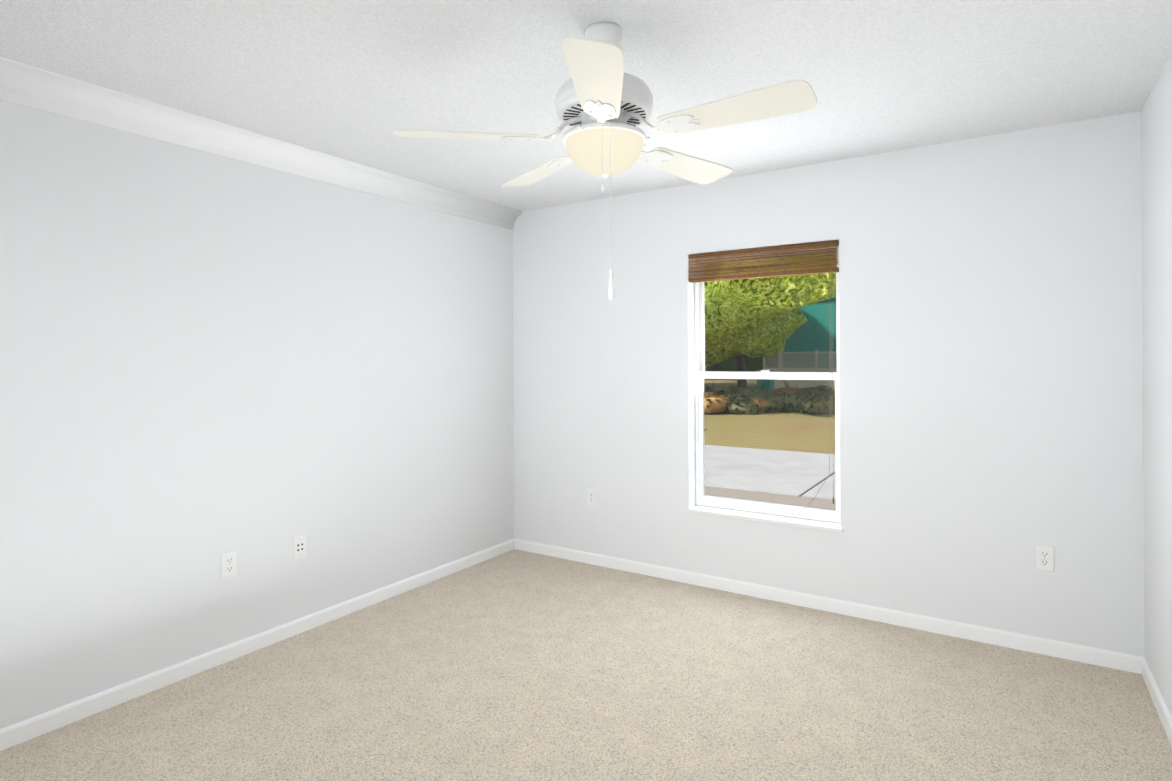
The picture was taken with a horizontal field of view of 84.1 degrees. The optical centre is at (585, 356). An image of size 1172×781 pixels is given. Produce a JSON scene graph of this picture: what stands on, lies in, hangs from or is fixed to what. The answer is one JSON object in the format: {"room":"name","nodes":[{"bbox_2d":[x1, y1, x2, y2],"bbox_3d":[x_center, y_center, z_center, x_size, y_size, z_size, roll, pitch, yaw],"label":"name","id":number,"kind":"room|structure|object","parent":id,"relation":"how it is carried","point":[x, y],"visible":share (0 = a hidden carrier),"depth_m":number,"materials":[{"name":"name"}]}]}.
{"room":"empty bedroom","nodes":[
{"label":"empty bedroom","id":0,"kind":"room"},
{"bbox_2d":[0,100,513,728],"bbox_3d":[-1.684,0.177,3.095,0.160,2.440,4.320,0,0,33],"label":"wall","id":1,"kind":"structure","parent":0,"point":[206,360],"depth_m":2.94,"materials":[{"name":"white paint"}]},
{"bbox_2d":[221,550,236,578],"bbox_3d":[-1.644,0.956,2.994,0.008,0.115,0.070,0,0,33],"label":"outlet","id":2,"kind":"object","parent":1,"relation":"attached to","point":[228,564],"visible":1,"depth_m":2.99,"materials":[{"name":"white plastic"}]},
{"bbox_2d":[0,539,514,750],"bbox_3d":[-1.605,1.360,3.047,0.013,0.072,3.974,0,0,33],"label":"baseboard","id":3,"kind":"structure","parent":1,"relation":"attached to","point":[36,726],"depth_m":2.93,"materials":[{"name":"white paint"}]},
{"bbox_2d":[0,57,521,229],"bbox_3d":[-1.587,-0.983,3.029,0.088,0.122,4.000,0,0,33],"label":"crown molding","id":4,"kind":"structure","parent":1,"relation":"attached to","point":[35,88],"depth_m":2.92,"materials":[{"name":"white paint"}]},
{"bbox_2d":[293,534,305,559],"bbox_3d":[-1.450,0.964,3.292,0.008,0.115,0.070,0,0,33],"label":"outlet","id":5,"kind":"object","parent":1,"relation":"attached to","point":[299,547],"visible":1,"depth_m":3.29,"materials":[{"name":"white plastic"}]},
{"bbox_2d":[0,549,1171,780],"bbox_3d":[-0.138,1.512,2.094,3.828,0.250,4.320,0,0,33],"label":"floor","id":6,"kind":"structure","parent":0,"point":[516,665],"depth_m":2.60,"materials":[{"name":"carpet"}]},
{"bbox_2d":[0,0,1171,210],"bbox_3d":[-0.153,-1.113,2.097,3.828,0.120,4.320,0,0,33],"label":"ceiling","id":7,"kind":"structure","parent":0,"point":[359,81],"depth_m":2.37,"materials":[{"name":"white paint"}]},
{"bbox_2d":[394,22,816,299],"bbox_3d":[0.093,-0.613,2.112,1.276,0.883,1.250,0,0,33],"label":"ceiling fan","id":8,"kind":"object","parent":7,"relation":"hanging from","point":[604,103],"visible":1,"depth_m":1.98,"materials":[{"name":"white metal"}]},
{"bbox_2d":[513,111,1144,656],"bbox_3d":[0.987,0.162,3.840,3.508,2.440,0.160,0,0,33],"label":"wall","id":9,"kind":"structure","parent":0,"point":[991,353],"depth_m":3.31,"materials":[{"name":"white paint"}]},
{"bbox_2d":[587,488,595,505],"bbox_3d":[0.038,0.941,4.359,0.070,0.115,0.008,0,0,33],"label":"electrical outlet","id":10,"kind":"object","parent":9,"relation":"attached to","point":[591,497],"visible":1,"depth_m":4.36,"materials":[{"name":"white plastic"}]},
{"bbox_2d":[686,245,842,532],"bbox_3d":[1.034,0.157,3.794,0.905,1.577,0.178,0,0,33],"label":"window","id":11,"kind":"structure","parent":9,"relation":"in","point":[782,511],"depth_m":3.83,"materials":[{"name":"white plastic"}]},
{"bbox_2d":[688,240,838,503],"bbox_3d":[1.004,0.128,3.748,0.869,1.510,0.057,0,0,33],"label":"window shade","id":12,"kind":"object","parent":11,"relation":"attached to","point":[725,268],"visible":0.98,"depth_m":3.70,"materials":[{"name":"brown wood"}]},
{"bbox_2d":[514,538,1144,673],"bbox_3d":[0.947,1.346,3.766,3.508,0.072,0.013,0,0,33],"label":"baseboard","id":13,"kind":"structure","parent":9,"relation":"attached to","point":[1087,654],"depth_m":3.42,"materials":[{"name":"white paint"}]},
{"bbox_2d":[1035,545,1053,571],"bbox_3d":[2.122,0.931,3.005,0.070,0.115,0.008,0,0,33],"label":"electrical outlet","id":14,"kind":"object","parent":9,"relation":"attached to","point":[1044,558],"visible":1,"depth_m":3.00,"materials":[{"name":"white plastic"}]},
{"bbox_2d":[1141,55,1171,716],"bbox_3d":[1.392,0.157,1.097,0.160,2.440,4.320,0,0,33],"label":"wall","id":15,"kind":"structure","parent":0,"point":[1156,147],"depth_m":2.53,"materials":[{"name":"white paint"}]},
{"bbox_2d":[1141,658,1171,745],"bbox_3d":[1.326,1.341,1.142,0.013,0.072,3.974,0,0,33],"label":"baseboard","id":16,"kind":"structure","parent":15,"relation":"attached to","point":[1163,712],"depth_m":2.52,"materials":[{"name":"white paint"}]},
{"label":"outside","id":17,"kind":"structure","parent":0,"visible":0},
{"bbox_2d":[704,379,834,496],"bbox_3d":[7.656,1.493,44.840,90.000,0.377,75.820,0,0,33],"label":"ground","id":18,"kind":"structure","parent":17,"point":[768,424],"depth_m":14.41,"materials":[{"name":"dry dirt"},{"name":"sand"}]},
{"bbox_2d":[704,392,728,413],"bbox_3d":[3.347,1.295,19.456,2.158,1.119,1.882,0,0,33],"label":"bush","id":19,"kind":"object","parent":18,"relation":"on","point":[715,405],"depth_m":18.55,"materials":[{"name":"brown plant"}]},
{"bbox_2d":[704,386,739,395],"bbox_3d":[3.941,1.276,21.605,2.657,0.968,2.284,0,0,33],"label":"bush","id":20,"kind":"object","parent":18,"relation":"on","point":[716,389],"depth_m":21.70,"materials":[{"name":"green plant"}]},
{"bbox_2d":[704,384,767,414],"bbox_3d":[4.160,1.330,19.285,2.318,1.160,1.742,0,0,33],"label":"bush","id":21,"kind":"object","parent":18,"relation":"on","point":[740,409],"depth_m":18.65,"materials":[{"name":"green plant"}]},
{"bbox_2d":[705,306,777,371],"bbox_3d":[9.223,-3.303,51.883,21.655,12.497,19.047,0,0,33],"label":"tree","id":22,"kind":"object","parent":18,"relation":"on","point":[756,362],"depth_m":50.01,"materials":[{"name":"green plant"}]},
{"bbox_2d":[717,384,791,412],"bbox_3d":[4.989,1.258,19.459,2.284,0.957,1.638,0,0,33],"label":"bush","id":23,"kind":"object","parent":18,"relation":"on","point":[767,402],"depth_m":19.00,"materials":[{"name":"green plant"}]},
{"bbox_2d":[756,370,774,393],"bbox_3d":[7.614,1.087,27.566,0.620,1.058,0.730,0,0,33],"label":"wheelie bin","id":24,"kind":"object","parent":18,"relation":"on","point":[765,382],"depth_m":27.34,"materials":[{"name":"teal plastic"}]},
{"bbox_2d":[704,253,835,387],"bbox_3d":[5.693,-3.880,23.323,14.157,11.214,14.865,0,0,33],"label":"tree","id":25,"kind":"object","parent":18,"relation":"on","point":[742,299],"depth_m":18.50,"materials":[{"name":"green plant"}]},
{"bbox_2d":[700,445,840,523],"bbox_3d":[-8.262,1.708,15.751,75.000,0.080,4.850,0,0,33],"label":"pavement","id":26,"kind":"structure","parent":18,"relation":"on","point":[742,464],"depth_m":8.71,"materials":[{"name":"concrete"}]},
{"bbox_2d":[768,380,812,406],"bbox_3d":[7.095,1.297,21.256,2.169,1.141,2.368,0,0,33],"label":"bush","id":27,"kind":"object","parent":18,"relation":"on","point":[788,389],"depth_m":21.04,"materials":[{"name":"green plant"}]},
{"bbox_2d":[763,350,836,389],"bbox_3d":[12.944,0.674,29.204,10.100,2.030,0.100,0,0,33],"label":"fence","id":28,"kind":"object","parent":18,"relation":"on","point":[799,384],"depth_m":30.91,"materials":[{"name":"beige wood"}]},
{"bbox_2d":[769,386,834,414],"bbox_3d":[6.686,1.405,19.095,2.529,1.089,2.228,0,0,33],"label":"bush","id":29,"kind":"object","parent":18,"relation":"on","point":[817,401],"depth_m":18.75,"materials":[{"name":"green plant"}]},
{"bbox_2d":[778,288,836,386],"bbox_3d":[18.599,-2.039,32.796,15.900,7.400,10.200,0,0,33],"label":"building","id":30,"kind":"structure","parent":18,"relation":"on","point":[808,337],"depth_m":32.16,"materials":[{"name":"teal"}]},
{"bbox_2d":[787,385,834,407],"bbox_3d":[7.552,1.351,19.749,2.728,1.125,2.173,0,0,33],"label":"bush","id":31,"kind":"object","parent":18,"relation":"on","point":[817,392],"depth_m":19.85,"materials":[{"name":"green plant"}]}
]}

